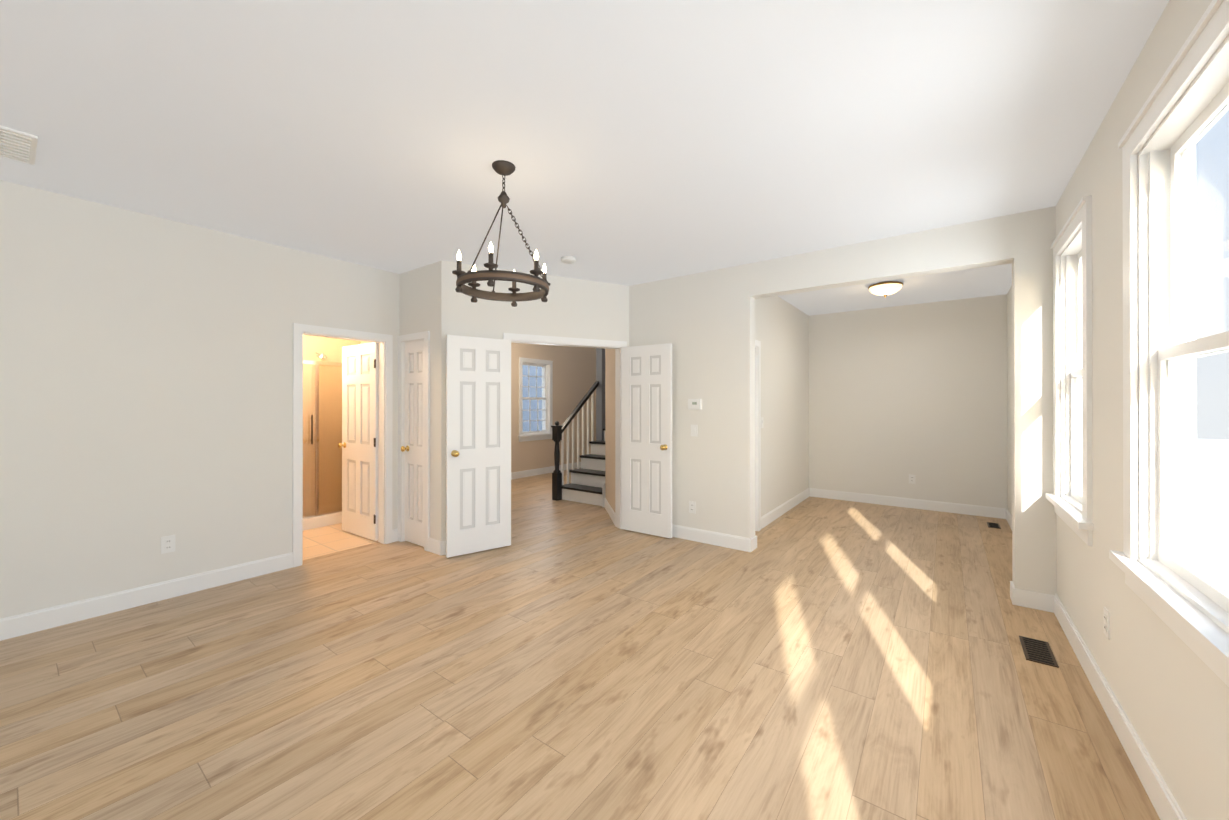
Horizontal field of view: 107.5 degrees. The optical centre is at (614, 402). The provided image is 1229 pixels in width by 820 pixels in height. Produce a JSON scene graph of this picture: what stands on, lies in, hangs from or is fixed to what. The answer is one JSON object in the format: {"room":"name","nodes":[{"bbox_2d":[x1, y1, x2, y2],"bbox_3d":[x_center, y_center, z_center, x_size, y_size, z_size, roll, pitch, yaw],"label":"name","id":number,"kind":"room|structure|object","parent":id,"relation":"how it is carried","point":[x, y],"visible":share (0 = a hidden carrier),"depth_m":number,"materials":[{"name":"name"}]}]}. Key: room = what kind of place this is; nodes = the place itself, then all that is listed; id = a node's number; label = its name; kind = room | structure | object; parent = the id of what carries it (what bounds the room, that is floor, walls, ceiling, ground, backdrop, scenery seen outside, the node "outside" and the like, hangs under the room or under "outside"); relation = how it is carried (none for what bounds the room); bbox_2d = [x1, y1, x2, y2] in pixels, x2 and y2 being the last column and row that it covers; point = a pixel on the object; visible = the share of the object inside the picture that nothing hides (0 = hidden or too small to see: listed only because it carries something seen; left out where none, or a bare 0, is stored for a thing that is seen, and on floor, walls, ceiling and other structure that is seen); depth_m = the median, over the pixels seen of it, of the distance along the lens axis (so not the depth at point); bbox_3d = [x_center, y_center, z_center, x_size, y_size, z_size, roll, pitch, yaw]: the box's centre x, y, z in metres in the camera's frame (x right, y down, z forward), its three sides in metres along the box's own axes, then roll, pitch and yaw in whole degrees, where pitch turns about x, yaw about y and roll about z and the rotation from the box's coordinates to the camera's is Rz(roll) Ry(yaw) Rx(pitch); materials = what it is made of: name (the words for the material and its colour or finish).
{"room":"empty bedroom","nodes":[
{"label":"empty bedroom","id":0,"kind":"room"},
{"bbox_2d":[0,180,398,618],"bbox_3d":[-3.696,0.045,2.731,0.120,2.740,4.830,0,0,36],"label":"wall","id":1,"kind":"structure","parent":0,"point":[146,382],"depth_m":3.16,"materials":[{"name":"white paint"}]},
{"bbox_2d":[161,535,174,553],"bbox_3d":[-3.226,1.026,3.258,0.010,0.120,0.075,0,0,36],"label":"outlet","id":2,"kind":"object","parent":1,"relation":"attached to","point":[167,544],"visible":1,"depth_m":3.25,"materials":[{"name":"white plastic"}]},
{"bbox_2d":[0,528,397,640],"bbox_3d":[-3.606,1.352,2.737,0.014,0.127,4.710,0,0,36],"label":"baseboard","id":3,"kind":"structure","parent":1,"relation":"attached to","point":[34,621],"depth_m":3.12,"materials":[{"name":"white wood"}]},
{"bbox_2d":[292,323,392,566],"bbox_3d":[-2.566,0.369,4.264,0.156,2.100,0.860,0,0,36],"label":"door frame","id":4,"kind":"structure","parent":1,"relation":"attached to","point":[385,384],"depth_m":4.38,"materials":[{"name":"white wood"}]},
{"bbox_2d":[338,342,377,540],"bbox_3d":[-2.702,0.398,4.784,0.707,2.020,0.173,0,0,34],"label":"bathroom door","id":5,"kind":"structure","parent":1,"relation":"in","point":[359,444],"depth_m":4.75,"materials":[{"name":"white wood"}]},
{"bbox_2d":[303,335,360,515],"bbox_3d":[-4.201,0.051,5.221,0.012,2.740,2.400,0,0,36],"label":"wall","id":6,"kind":"structure","parent":0,"point":[330,349],"depth_m":5.83,"materials":[{"name":"beige paint"}]},
{"bbox_2d":[316,352,326,358],"bbox_3d":[-3.717,-0.591,5.686,0.223,0.092,0.110,0,0,36],"label":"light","id":7,"kind":"object","parent":6,"relation":"attached to","point":[321,355],"visible":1,"depth_m":5.63,"materials":[{"name":"white glass"}]},
{"bbox_2d":[399,260,441,540],"bbox_3d":[-1.878,0.049,4.466,0.750,2.740,0.120,0,0,36],"label":"wall","id":8,"kind":"structure","parent":0,"point":[420,299],"depth_m":4.29,"materials":[{"name":"white paint"}]},
{"bbox_2d":[401,340,423,546],"bbox_3d":[-1.969,0.397,4.495,0.411,2.020,0.173,0,0,36],"label":"closet door","id":9,"kind":"structure","parent":8,"relation":"in","point":[412,448],"depth_m":4.49,"materials":[{"name":"white wood"}]},
{"bbox_2d":[398,331,429,550],"bbox_3d":[-1.961,0.369,4.515,0.553,2.100,0.137,0,0,36],"label":"door frame","id":10,"kind":"structure","parent":8,"relation":"attached to","point":[414,337],"depth_m":4.46,"materials":[{"name":"white wood"}]},
{"bbox_2d":[428,537,441,554],"bbox_3d":[-1.688,1.355,4.240,0.209,0.127,0.014,0,0,36],"label":"baseboard","id":11,"kind":"structure","parent":8,"relation":"attached to","point":[435,546],"depth_m":4.23,"materials":[{"name":"white wood"}]},
{"bbox_2d":[441,261,628,540],"bbox_3d":[-0.750,0.050,4.705,1.999,2.740,0.120,0,0,-27],"label":"wall","id":12,"kind":"structure","parent":0,"point":[577,308],"depth_m":4.58,"materials":[{"name":"white paint"}]},
{"bbox_2d":[440,541,445,554],"bbox_3d":[-1.360,1.355,4.313,0.586,0.127,0.014,0,0,-27],"label":"baseboard","id":13,"kind":"structure","parent":12,"relation":"attached to","point":[443,547],"depth_m":4.19,"materials":[{"name":"white wood"}]},
{"bbox_2d":[446,335,510,557],"bbox_3d":[-1.274,0.397,4.278,0.622,2.020,0.173,0,0,-36],"label":"double door","id":14,"kind":"structure","parent":12,"relation":"in","point":[478,444],"depth_m":4.25,"materials":[{"name":"white wood"}]},
{"bbox_2d":[503,333,626,545],"bbox_3d":[-0.512,0.368,4.826,1.389,2.105,0.156,0,0,-27],"label":"door frame","id":15,"kind":"structure","parent":12,"relation":"attached to","point":[617,346],"depth_m":5.05,"materials":[{"name":"white wood"}]},
{"bbox_2d":[622,343,671,537],"bbox_3d":[0.337,0.398,4.855,0.622,2.020,0.173,0,0,35],"label":"double door","id":16,"kind":"structure","parent":12,"relation":"in","point":[646,439],"depth_m":4.82,"materials":[{"name":"white wood"}]},
{"bbox_2d":[511,343,595,472],"bbox_3d":[-2.552,0.057,7.639,0.200,2.740,8.550,0,0,36],"label":"wall","id":17,"kind":"structure","parent":0,"point":[574,374],"depth_m":9.38,"materials":[{"name":"beige paint"}]},
{"bbox_2d":[518,357,552,441],"bbox_3d":[-1.598,-0.051,8.887,0.254,1.590,0.930,0,0,36],"label":"window","id":18,"kind":"structure","parent":17,"relation":"in","point":[546,398],"depth_m":8.96,"materials":[{"name":"white wood"}]},
{"bbox_2d":[511,462,580,479],"bbox_3d":[-1.674,1.365,8.648,0.014,0.127,5.880,0,0,36],"label":"baseboard","id":19,"kind":"structure","parent":17,"relation":"attached to","point":[528,473],"depth_m":8.87,"materials":[{"name":"white wood"}]},
{"bbox_2d":[0,468,1159,819],"bbox_3d":[-0.392,1.419,4.430,7.580,0.001,11.550,0,0,36],"label":"floor","id":20,"kind":"structure","parent":0,"point":[816,658],"depth_m":2.22,"materials":[{"name":"brown wood"}]},
{"bbox_2d":[303,509,377,559],"bbox_3d":[-3.579,1.420,4.741,2.080,0.001,2.670,0,0,36],"label":"bathroom tile floor","id":21,"kind":"structure","parent":20,"relation":"on","point":[324,540],"depth_m":4.60,"materials":[{"name":"beige tile"}]},
{"bbox_2d":[303,360,341,529],"bbox_3d":[-3.641,0.474,4.808,0.104,1.889,2.390,0,0,36],"label":"shower enclosure","id":22,"kind":"object","parent":21,"relation":"on","point":[318,520],"visible":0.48,"depth_m":5.14,"materials":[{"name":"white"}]},
{"bbox_2d":[551,381,604,506],"bbox_3d":[0.318,0.075,7.494,0.903,2.698,2.960,0,0,36],"label":"staircase","id":23,"kind":"structure","parent":20,"relation":"on","point":[586,485],"depth_m":6.67,"materials":[{"name":"white wood"}]},
{"bbox_2d":[987,522,1000,528],"bbox_3d":[4.366,1.416,5.191,0.110,0.008,0.260,0,0,36],"label":"floor vent","id":24,"kind":"object","parent":20,"relation":"in","point":[993,525],"visible":1,"depth_m":5.17,"materials":[{"name":"brown metal"}]},
{"bbox_2d":[1019,636,1058,667],"bbox_3d":[2.405,1.410,2.562,0.130,0.008,0.310,0,0,36],"label":"floor vent","id":25,"kind":"object","parent":20,"relation":"in","point":[1037,651],"visible":1,"depth_m":2.54,"materials":[{"name":"brown metal"}]},
{"bbox_2d":[0,0,1168,315],"bbox_3d":[-0.392,-1.321,4.437,7.580,0.001,11.550,0,0,36],"label":"ceiling","id":26,"kind":"structure","parent":0,"point":[634,142],"depth_m":2.12,"materials":[{"name":"grey paint"}]},
{"bbox_2d":[0,125,37,164],"bbox_3d":[-3.142,-1.317,2.239,0.420,0.017,0.330,0,0,36],"label":"ceiling vent","id":27,"kind":"object","parent":26,"relation":"in","point":[17,145],"visible":0.98,"depth_m":2.31,"materials":[{"name":"white plastic"}]},
{"bbox_2d":[452,160,549,306],"bbox_3d":[-0.622,-0.958,2.531,0.550,0.734,0.507,0,0,36],"label":"chandelier","id":28,"kind":"object","parent":26,"relation":"hanging from","point":[472,275],"visible":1,"depth_m":2.48,"materials":[{"name":"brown metal"}]},
{"bbox_2d":[561,256,575,263],"bbox_3d":[-0.423,-1.304,4.142,0.140,0.035,0.140,0,0,36],"label":"smoke detector","id":29,"kind":"object","parent":26,"relation":"attached to","point":[568,259],"visible":1,"depth_m":4.10,"materials":[{"name":"white plastic"}]},
{"bbox_2d":[868,281,902,297],"bbox_3d":[3.008,-1.240,5.005,0.340,0.160,0.340,0,0,36],"label":"light","id":30,"kind":"object","parent":26,"relation":"attached to","point":[885,288],"visible":1,"depth_m":4.91,"materials":[{"name":"white glass"}]},
{"bbox_2d":[596,348,604,440],"bbox_3d":[0.685,0.059,8.602,0.120,2.740,3.160,0,0,36],"label":"wall","id":31,"kind":"structure","parent":0,"point":[600,390],"depth_m":7.33,"materials":[{"name":"grey paint"}]},
{"bbox_2d":[605,349,614,511],"bbox_3d":[-0.001,0.052,5.657,0.100,2.740,0.972,0,0,-9],"label":"wall","id":32,"kind":"structure","parent":0,"point":[610,425],"depth_m":5.65,"materials":[{"name":"beige paint"}]},
{"bbox_2d":[604,498,614,524],"bbox_3d":[-0.059,1.359,5.655,0.014,0.127,0.952,0,0,-9],"label":"baseboard","id":33,"kind":"structure","parent":32,"relation":"attached to","point":[609,510],"depth_m":5.63,"materials":[{"name":"white wood"}]},
{"bbox_2d":[629,263,754,538],"bbox_3d":[0.771,0.050,4.756,1.390,2.740,0.150,0,0,36],"label":"wall","id":34,"kind":"structure","parent":0,"point":[703,323],"depth_m":4.53,"materials":[{"name":"white paint"}]},
{"bbox_2d":[689,501,695,513],"bbox_3d":[0.800,1.080,4.633,0.075,0.120,0.010,0,0,36],"label":"outlet","id":35,"kind":"object","parent":34,"relation":"attached to","point":[692,506],"visible":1,"depth_m":4.63,"materials":[{"name":"white plastic"}]},
{"bbox_2d":[691,425,697,436],"bbox_3d":[0.815,0.290,4.622,0.075,0.120,0.014,0,0,36],"label":"light switch","id":36,"kind":"object","parent":34,"relation":"attached to","point":[694,430],"visible":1,"depth_m":4.62,"materials":[{"name":"white plastic"}]},
{"bbox_2d":[688,399,701,409],"bbox_3d":[0.819,0.020,4.611,0.150,0.110,0.027,0,0,36],"label":"thermostat","id":37,"kind":"object","parent":34,"relation":"attached to","point":[694,404],"visible":1,"depth_m":4.60,"materials":[{"name":"white plastic"}]},
{"bbox_2d":[755,296,808,516],"bbox_3d":[2.042,0.052,5.714,0.120,2.740,2.900,0,0,36],"label":"wall","id":38,"kind":"structure","parent":0,"point":[782,330],"depth_m":5.76,"materials":[{"name":"white paint"}]},
{"bbox_2d":[755,340,760,530],"bbox_3d":[1.388,0.370,4.810,0.137,2.100,0.630,0,0,36],"label":"door frame","id":39,"kind":"structure","parent":38,"relation":"attached to","point":[757,435],"depth_m":4.98,"materials":[{"name":"white wood"}]},
{"bbox_2d":[761,488,809,528],"bbox_3d":[2.284,1.359,5.927,0.014,0.127,2.235,0,0,36],"label":"baseboard","id":40,"kind":"structure","parent":38,"relation":"attached to","point":[775,513],"depth_m":5.73,"materials":[{"name":"white wood"}]},
{"bbox_2d":[750,214,1013,298],"bbox_3d":[2.091,-1.167,3.786,1.890,0.310,0.150,0,0,36],"label":"header beam","id":41,"kind":"structure","parent":0,"point":[977,244],"depth_m":3.61,"materials":[{"name":"white paint"}]},
{"bbox_2d":[809,294,1006,508],"bbox_3d":[3.864,0.053,6.266,2.400,2.740,0.150,0,0,36],"label":"wall","id":42,"kind":"structure","parent":0,"point":[898,395],"depth_m":6.06,"materials":[{"name":"white paint"}]},
{"bbox_2d":[810,488,1005,518],"bbox_3d":[3.864,1.360,6.161,2.250,0.127,0.014,0,0,36],"label":"baseboard","id":43,"kind":"structure","parent":42,"relation":"attached to","point":[984,511],"depth_m":6.04,"materials":[{"name":"white wood"}]},
{"bbox_2d":[909,474,914,483],"bbox_3d":[4.002,1.033,6.063,0.075,0.120,0.010,0,0,36],"label":"outlet","id":44,"kind":"object","parent":42,"relation":"attached to","point":[911,479],"visible":1,"depth_m":6.06,"materials":[{"name":"white plastic"}]},
{"bbox_2d":[1012,206,1055,594],"bbox_3d":[2.937,0.046,3.161,0.210,2.740,0.150,0,0,36],"label":"wall","id":45,"kind":"structure","parent":0,"point":[1033,541],"depth_m":3.11,"materials":[{"name":"white paint"}]},
{"bbox_2d":[672,524,1053,612],"bbox_3d":[1.618,1.355,4.129,3.455,0.127,0.178,0,0,36],"label":"baseboard","id":46,"kind":"structure","parent":45,"relation":"attached to","point":[716,538],"depth_m":4.32,"materials":[{"name":"white wood"}]},
{"bbox_2d":[1007,0,1228,819],"bbox_3d":[2.010,0.043,1.608,0.140,2.740,9.850,0,0,36],"label":"wall","id":47,"kind":"structure","parent":0,"point":[1169,687],"depth_m":1.91,"materials":[{"name":"white paint"}]},
{"bbox_2d":[1046,195,1093,545],"bbox_3d":[2.720,-0.160,2.619,0.194,1.780,0.940,0,0,36],"label":"window","id":48,"kind":"structure","parent":47,"relation":"in","point":[1069,498],"depth_m":2.85,"materials":[{"name":"white wood"}]},
{"bbox_2d":[1006,509,1186,819],"bbox_3d":[1.948,1.349,1.651,0.014,0.127,9.550,0,0,36],"label":"baseboard","id":49,"kind":"structure","parent":47,"relation":"attached to","point":[1161,797],"depth_m":1.85,"materials":[{"name":"white wood"}]},
{"bbox_2d":[1104,607,1109,638],"bbox_3d":[2.261,1.014,2.073,0.010,0.120,0.075,0,0,36],"label":"outlet","id":50,"kind":"object","parent":47,"relation":"attached to","point":[1106,622],"visible":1,"depth_m":2.06,"materials":[{"name":"white plastic"}]},
{"bbox_2d":[1109,0,1228,686],"bbox_3d":[1.800,-0.163,1.371,0.194,1.780,1.080,0,0,36],"label":"window","id":51,"kind":"structure","parent":47,"relation":"in","point":[1170,582],"depth_m":1.65,"materials":[{"name":"white wood"}]},
{"label":"outside","id":52,"kind":"structure","parent":0,"visible":0},
{"bbox_2d":[1197,439,1228,584],"bbox_3d":[-0.121,2.009,-0.025,80.000,0.001,80.000,0,0,36],"label":"ground","id":53,"kind":"structure","parent":52,"point":[1223,560],"depth_m":8.69,"materials":[{"name":"white"}]},
{"bbox_2d":[523,365,541,431],"bbox_3d":[-4.503,-1.264,11.906,2.800,6.600,10.000,0,0,36],"label":"neighbouring house","id":54,"kind":"structure","parent":53,"relation":"on","point":[526,405],"depth_m":12.55,"materials":[{"name":"blue"}]}
]}

